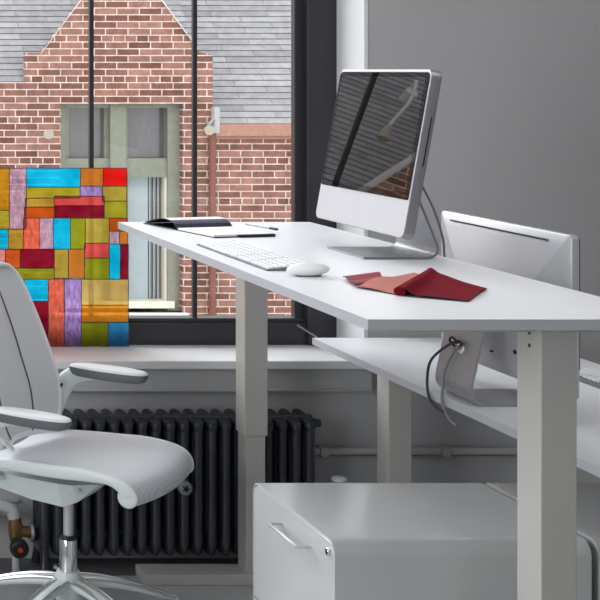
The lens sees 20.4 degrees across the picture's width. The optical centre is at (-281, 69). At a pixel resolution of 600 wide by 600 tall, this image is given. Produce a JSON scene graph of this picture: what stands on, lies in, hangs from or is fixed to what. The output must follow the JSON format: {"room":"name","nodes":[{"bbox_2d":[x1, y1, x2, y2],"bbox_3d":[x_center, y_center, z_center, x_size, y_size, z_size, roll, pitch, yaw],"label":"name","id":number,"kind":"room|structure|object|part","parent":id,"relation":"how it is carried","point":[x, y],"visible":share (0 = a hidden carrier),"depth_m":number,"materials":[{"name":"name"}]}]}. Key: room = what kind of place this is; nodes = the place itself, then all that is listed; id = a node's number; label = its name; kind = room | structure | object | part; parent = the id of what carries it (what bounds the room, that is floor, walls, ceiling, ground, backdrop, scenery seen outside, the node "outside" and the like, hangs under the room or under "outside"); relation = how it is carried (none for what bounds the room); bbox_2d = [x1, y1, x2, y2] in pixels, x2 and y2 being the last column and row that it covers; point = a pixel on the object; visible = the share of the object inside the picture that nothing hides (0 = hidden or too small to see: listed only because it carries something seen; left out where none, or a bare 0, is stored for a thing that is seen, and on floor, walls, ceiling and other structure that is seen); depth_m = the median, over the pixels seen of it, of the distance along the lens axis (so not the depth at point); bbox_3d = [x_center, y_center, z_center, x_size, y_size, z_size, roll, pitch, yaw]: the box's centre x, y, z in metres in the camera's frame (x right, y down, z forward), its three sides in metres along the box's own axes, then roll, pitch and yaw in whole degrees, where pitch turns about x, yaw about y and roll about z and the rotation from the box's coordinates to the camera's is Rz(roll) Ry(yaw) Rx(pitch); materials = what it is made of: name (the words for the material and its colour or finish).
{"room":"office","nodes":[
{"label":"office","id":0,"kind":"room"},
{"bbox_2d":[0,576,252,599],"bbox_3d":[0.900,1.788,1.950,7.000,0.100,7.100,0,0,0],"label":"floor","id":1,"kind":"structure","parent":0,"point":[10,591],"depth_m":4.80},
{"bbox_2d":[0,262,193,599],"bbox_3d":[1.060,1.180,4.460,0.716,1.115,0.704,0,0,38],"label":"office chair","id":2,"kind":"object","parent":1,"relation":"on","point":[57,465],"visible":1,"depth_m":4.47,"materials":[{"name":"white plastic"}]},
{"bbox_3d":[0.868,1.151,4.403,0.228,0.252,0.179,0,0,38],"label":"arm","id":3,"kind":"part","parent":2,"relation":"part of","materials":[{"name":"white plastic"}]},
{"bbox_3d":[0.896,1.615,4.540,0.313,0.097,0.011,0,0,28],"label":"chrome rail","id":4,"kind":"part","parent":2,"relation":"part of","materials":[{"name":"silver metal"}]},
{"bbox_3d":[0.905,1.621,4.556,0.330,0.103,0.052,0,0,26],"label":"leg","id":5,"kind":"part","parent":2,"relation":"part of","materials":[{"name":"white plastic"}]},
{"bbox_3d":[0.912,1.615,4.572,0.313,0.097,0.011,0,0,24],"label":"chrome rail","id":6,"kind":"part","parent":2,"relation":"part of","materials":[{"name":"silver metal"}]},
{"bbox_3d":[0.905,0.896,4.606,0.213,0.535,0.473,0,0,38],"label":"backrest","id":7,"kind":"part","parent":2,"relation":"part of","materials":[{"name":"white fabric"}]},
{"bbox_3d":[0.905,0.896,4.606,0.222,0.551,0.488,0,0,38],"label":"frame","id":8,"kind":"part","parent":2,"relation":"part of","materials":[{"name":"white plastic"}]},
{"bbox_3d":[0.931,1.615,4.341,0.011,0.097,0.313,0,0,42],"label":"chrome rail","id":9,"kind":"part","parent":2,"relation":"part of","materials":[{"name":"silver metal"}]},
{"bbox_3d":[0.945,1.621,4.330,0.052,0.103,0.330,0,0,44],"label":"leg","id":10,"kind":"part","parent":2,"relation":"part of","materials":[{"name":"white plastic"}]},
{"bbox_3d":[0.957,1.615,4.317,0.313,0.097,0.011,0,0,-44],"label":"chrome rail","id":11,"kind":"part","parent":2,"relation":"part of","materials":[{"name":"silver metal"}]},
{"bbox_3d":[1.113,1.123,4.716,0.281,0.307,0.137,0,0,-2],"label":"arm","id":12,"kind":"part","parent":2,"relation":"part of","materials":[{"name":"white plastic"}]},
{"bbox_3d":[1.157,1.615,4.289,0.011,0.097,0.313,0,0,-30],"label":"chrome rail","id":13,"kind":"part","parent":2,"relation":"part of","materials":[{"name":"silver metal"}]},
{"bbox_3d":[1.172,1.621,4.298,0.052,0.103,0.330,0,0,-28],"label":"leg","id":14,"kind":"part","parent":2,"relation":"part of","materials":[{"name":"silver metal"}]},
{"bbox_3d":[1.131,1.207,4.430,0.529,0.091,0.472,0,0,38],"label":"seat","id":15,"kind":"part","parent":2,"relation":"part of","materials":[{"name":"white fabric"}]},
{"bbox_3d":[1.187,1.615,4.305,0.011,0.097,0.313,0,0,-26],"label":"chrome rail","id":16,"kind":"part","parent":2,"relation":"part of","materials":[{"name":"silver metal"}]},
{"bbox_3d":[1.270,1.615,4.521,0.313,0.097,0.011,0,0,-8],"label":"chrome rail","id":17,"kind":"part","parent":2,"relation":"part of","materials":[{"name":"silver metal"}]},
{"bbox_3d":[1.272,1.621,4.504,0.330,0.103,0.052,0,0,-10],"label":"leg","id":18,"kind":"part","parent":2,"relation":"part of","materials":[{"name":"silver metal"}]},
{"bbox_3d":[1.276,1.615,4.487,0.313,0.097,0.011,0,0,-12],"label":"chrome rail","id":19,"kind":"part","parent":2,"relation":"part of","materials":[{"name":"silver metal"}]},
{"bbox_2d":[31,408,320,570],"bbox_3d":[1.588,1.470,5.027,0.984,0.545,0.179,0,0,0],"label":"radiator","id":20,"kind":"object","parent":1,"relation":"on","point":[201,513],"visible":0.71,"depth_m":4.97,"materials":[{"name":"black metal"}]},
{"bbox_2d":[0,499,34,571],"bbox_3d":[0.972,1.615,4.967,0.235,0.247,0.148,0,0,0],"label":"radiator valve","id":21,"kind":"object","parent":20,"relation":"attached to","point":[19,548],"visible":0.98,"depth_m":4.98,"materials":[{"name":"gold metal"}]},
{"bbox_2d":[331,475,347,482],"bbox_3d":[2.130,1.567,4.960,0.054,0.342,0.054,0,0,0],"label":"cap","id":22,"kind":"object","parent":1,"relation":"on","point":[337,478],"visible":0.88,"depth_m":4.94,"materials":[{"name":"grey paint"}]},
{"bbox_2d":[118,222,599,599],"bbox_3d":[1.718,1.134,4.047,0.681,1.208,1.966,0,0,0],"label":"desk","id":23,"kind":"object","parent":1,"relation":"on","point":[546,318],"visible":0.78,"depth_m":3.29,"materials":[{"name":"white laminate"}]},
{"bbox_2d":[143,217,275,237],"bbox_3d":[1.612,0.514,4.776,0.212,0.033,0.447,0,0,-13],"label":"notebook","id":24,"kind":"object","parent":23,"relation":"on","point":[213,227],"visible":1,"depth_m":4.77,"materials":[{"name":"white paper"}]},
{"bbox_2d":[197,239,304,270],"bbox_3d":[1.504,0.520,4.081,0.125,0.019,0.558,0,0,0],"label":"keyboard","id":25,"kind":"object","parent":23,"relation":"on","point":[259,257],"visible":0.98,"depth_m":4.05,"materials":[{"name":"white plastic"}]},
{"bbox_3d":[1.815,0.896,4.923,0.078,0.686,0.087,0,0,0],"label":"leg","id":26,"kind":"part","parent":23,"relation":"part of","materials":[{"name":"grey metal"}]},
{"bbox_2d":[245,223,277,230],"bbox_3d":[1.770,0.512,4.718,0.009,0.009,0.175,0,0,-14],"label":"pen","id":27,"kind":"object","parent":23,"relation":"on","point":[249,224],"visible":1,"depth_m":4.71,"materials":[{"name":"grey metal"}]},
{"bbox_2d":[286,262,329,276],"bbox_3d":[1.513,0.512,3.710,0.110,0.036,0.062,0,0,0],"label":"computer mouse","id":28,"kind":"object","parent":23,"relation":"on","point":[303,269],"visible":1,"depth_m":3.69,"materials":[{"name":"white plastic"}]},
{"bbox_2d":[316,69,441,258],"bbox_3d":[1.906,0.264,4.155,0.211,0.531,0.573,0,0,0],"label":"desktop computer","id":29,"kind":"object","parent":23,"relation":"on","point":[382,125],"visible":1,"depth_m":4.09,"materials":[{"name":"metal"}]},
{"bbox_2d":[423,186,445,256],"bbox_3d":[2.018,0.527,4.054,0.146,0.421,0.033,0,0,-40],"label":"power cable","id":30,"kind":"object","parent":29,"relation":"hanging from","point":[424,190],"visible":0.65,"depth_m":4.02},
{"bbox_2d":[343,267,486,301],"bbox_3d":[1.699,0.517,3.515,0.306,0.024,0.450,0,0,0],"label":"folded cloth","id":31,"kind":"object","parent":23,"relation":"on","point":[431,283],"visible":1,"depth_m":3.49,"materials":[{"name":"red fabric"}]},
{"bbox_3d":[1.815,0.896,3.167,0.079,0.686,0.095,0,0,0],"label":"leg","id":32,"kind":"part","parent":23,"relation":"part of","materials":[{"name":"grey metal"}]},
{"bbox_2d":[253,483,591,599],"bbox_3d":[1.703,1.417,3.599,0.634,0.643,0.513,0,0,0],"label":"file cabinet","id":33,"kind":"object","parent":1,"relation":"on","point":[312,541],"visible":1,"depth_m":3.47,"materials":[{"name":"grey metal"}]},
{"bbox_3d":[1.406,1.150,3.567,0.041,0.008,0.186,0,0,0],"label":"handle","id":34,"kind":"part","parent":33,"relation":"part of","materials":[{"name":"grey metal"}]},
{"bbox_3d":[1.431,1.252,3.599,0.013,0.303,0.501,0,0,0],"label":"drawer","id":35,"kind":"part","parent":33,"relation":"part of","materials":[{"name":"grey metal"}]},
{"bbox_2d":[312,338,599,482],"bbox_3d":[2.428,1.336,4.047,0.724,0.804,1.966,0,0,0],"label":"desk","id":36,"kind":"object","parent":1,"relation":"on","point":[399,364],"visible":0.47,"depth_m":4.64,"materials":[{"name":"white laminate"}]},
{"bbox_3d":[2.302,1.238,4.923,0.078,0.561,0.087,0,0,0],"label":"leg","id":37,"kind":"part","parent":36,"relation":"part of","materials":[{"name":"grey metal"}]},
{"bbox_2d":[435,211,579,406],"bbox_3d":[2.196,0.683,4.100,0.229,0.502,0.680,0,0,0],"label":"desktop computer","id":38,"kind":"object","parent":36,"relation":"on","point":[539,254],"visible":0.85,"depth_m":4.05,"materials":[{"name":"metal"}]},
{"bbox_2d":[426,341,461,412],"bbox_3d":[2.064,0.872,4.136,0.038,0.210,0.123,0,0,-21],"label":"power cable","id":39,"kind":"object","parent":38,"relation":"hanging from","point":[452,342],"visible":1,"depth_m":4.17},
{"bbox_2d":[440,342,464,425],"bbox_3d":[2.078,0.882,4.073,0.050,0.229,0.087,0,0,0],"label":"power cable","id":40,"kind":"object","parent":38,"relation":"hanging from","point":[463,343],"visible":1,"depth_m":4.10,"materials":[{"name":"grey plastic"}]},
{"bbox_2d":[579,366,599,388],"bbox_3d":[2.638,0.924,4.355,0.125,0.019,0.490,0,0,0],"label":"keyboard","id":41,"kind":"object","parent":36,"relation":"on","point":[588,376],"visible":0.34,"depth_m":4.31,"materials":[{"name":"white plastic"}]},
{"bbox_2d":[485,483,599,599],"bbox_3d":[2.356,1.417,3.599,0.634,0.643,0.513,0,0,0],"label":"file cabinet","id":42,"kind":"object","parent":1,"relation":"on","point":[588,494],"visible":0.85,"depth_m":3.54,"materials":[{"name":"grey metal"}]},
{"bbox_2d":[0,0,599,557],"bbox_3d":[0.900,0.138,5.315,6.600,3.200,0.370,0,0,0],"label":"wall","id":43,"kind":"structure","parent":0,"point":[515,138],"depth_m":5.13,"materials":[{"name":"grey paint"}]},
{"bbox_2d":[0,498,19,516],"bbox_3d":[-0.620,1.552,5.109,3.360,0.058,0.043,0,0,0],"label":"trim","id":44,"kind":"structure","parent":43,"relation":"attached to","point":[2,514],"depth_m":5.12,"materials":[{"name":"grey paint"}]},
{"bbox_2d":[0,558,237,575],"bbox_3d":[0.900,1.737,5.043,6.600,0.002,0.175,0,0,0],"label":"trim","id":45,"kind":"structure","parent":43,"relation":"attached to","point":[107,566],"depth_m":5.07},
{"bbox_2d":[51,345,363,368],"bbox_3d":[0.620,1.039,5.258,3.440,0.030,0.365,0,0,0],"label":"window sill","id":46,"kind":"structure","parent":43,"relation":"attached to","point":[133,356],"depth_m":5.14,"materials":[{"name":"white paint"}]},
{"bbox_2d":[0,168,128,346],"bbox_3d":[1.142,0.692,5.323,0.737,0.663,0.009,0,0,0],"label":"painted panel","id":47,"kind":"object","parent":46,"relation":"on","point":[55,223],"visible":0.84,"depth_m":5.32,"materials":[{"name":"multicoloured wood"}]},
{"bbox_2d":[88,0,336,345],"bbox_3d":[0.600,-0.069,5.394,3.400,2.186,0.131,0,0,0],"label":"window","id":48,"kind":"structure","parent":43,"relation":"in","point":[313,22],"depth_m":5.37,"materials":[{"name":"black metal"}]},
{"bbox_2d":[58,369,372,391],"bbox_3d":[0.605,1.096,5.120,3.410,0.084,0.041,0,0,0],"label":"trim","id":49,"kind":"structure","parent":43,"relation":"attached to","point":[159,380],"depth_m":5.11,"materials":[{"name":"grey paint"}]},
{"bbox_2d":[337,0,367,337],"bbox_3d":[2.296,-0.069,5.248,0.013,2.186,0.244,0,0,0],"label":"trim","id":50,"kind":"structure","parent":43,"relation":"attached to","point":[352,15],"depth_m":5.23,"materials":[{"name":"white paint"}]},
{"bbox_2d":[315,445,516,457],"bbox_3d":[3.087,1.355,5.107,2.025,0.043,0.045,0,0,0],"label":"pipe","id":51,"kind":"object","parent":43,"relation":"attached to","point":[321,451],"depth_m":5.10,"materials":[{"name":"grey metal"}]},
{"label":"outside","id":52,"kind":"structure","parent":0,"visible":0},
{"bbox_3d":[2.000,5.838,22.950,32.000,0.200,34.100,0,0,0],"label":"ground","id":53,"kind":"structure","parent":52,"visible":0},
{"bbox_2d":[0,0,290,314],"bbox_3d":[1.500,1.230,16.385,21.000,10.139,4.598,0,0,0],"label":"brick building","id":54,"kind":"structure","parent":53,"relation":"on","point":[142,48],"depth_m":14.40,"materials":[{"name":"red brick"}]},
{"bbox_2d":[44,129,53,138],"bbox_3d":[3.246,0.635,14.314,0.099,0.099,0.169,0,0,0],"label":"lamp","id":55,"kind":"object","parent":54,"relation":"attached to","point":[48,134],"visible":1,"depth_m":14.24,"materials":[{"name":"white glass"}]},
{"bbox_2d":[75,177,158,298],"bbox_3d":[3.992,1.700,14.623,0.904,1.240,0.025,0,0,0],"label":"blind","id":56,"kind":"object","parent":54,"relation":"hanging from","point":[143,192],"depth_m":14.63,"materials":[{"name":"fabric"}]},
{"bbox_3d":[4.015,1.735,14.555,1.090,1.310,0.190,0,0,0],"label":"sash","id":57,"kind":"part","parent":54,"relation":"part of","materials":[{"name":"beige paint"}]},
{"bbox_2d":[204,107,219,134],"bbox_3d":[4.873,0.507,14.314,0.174,0.274,0.169,0,0,0],"label":"lamp","id":58,"kind":"object","parent":54,"relation":"attached to","point":[213,126],"visible":1,"depth_m":14.30,"materials":[{"name":"white metal"}]}
]}

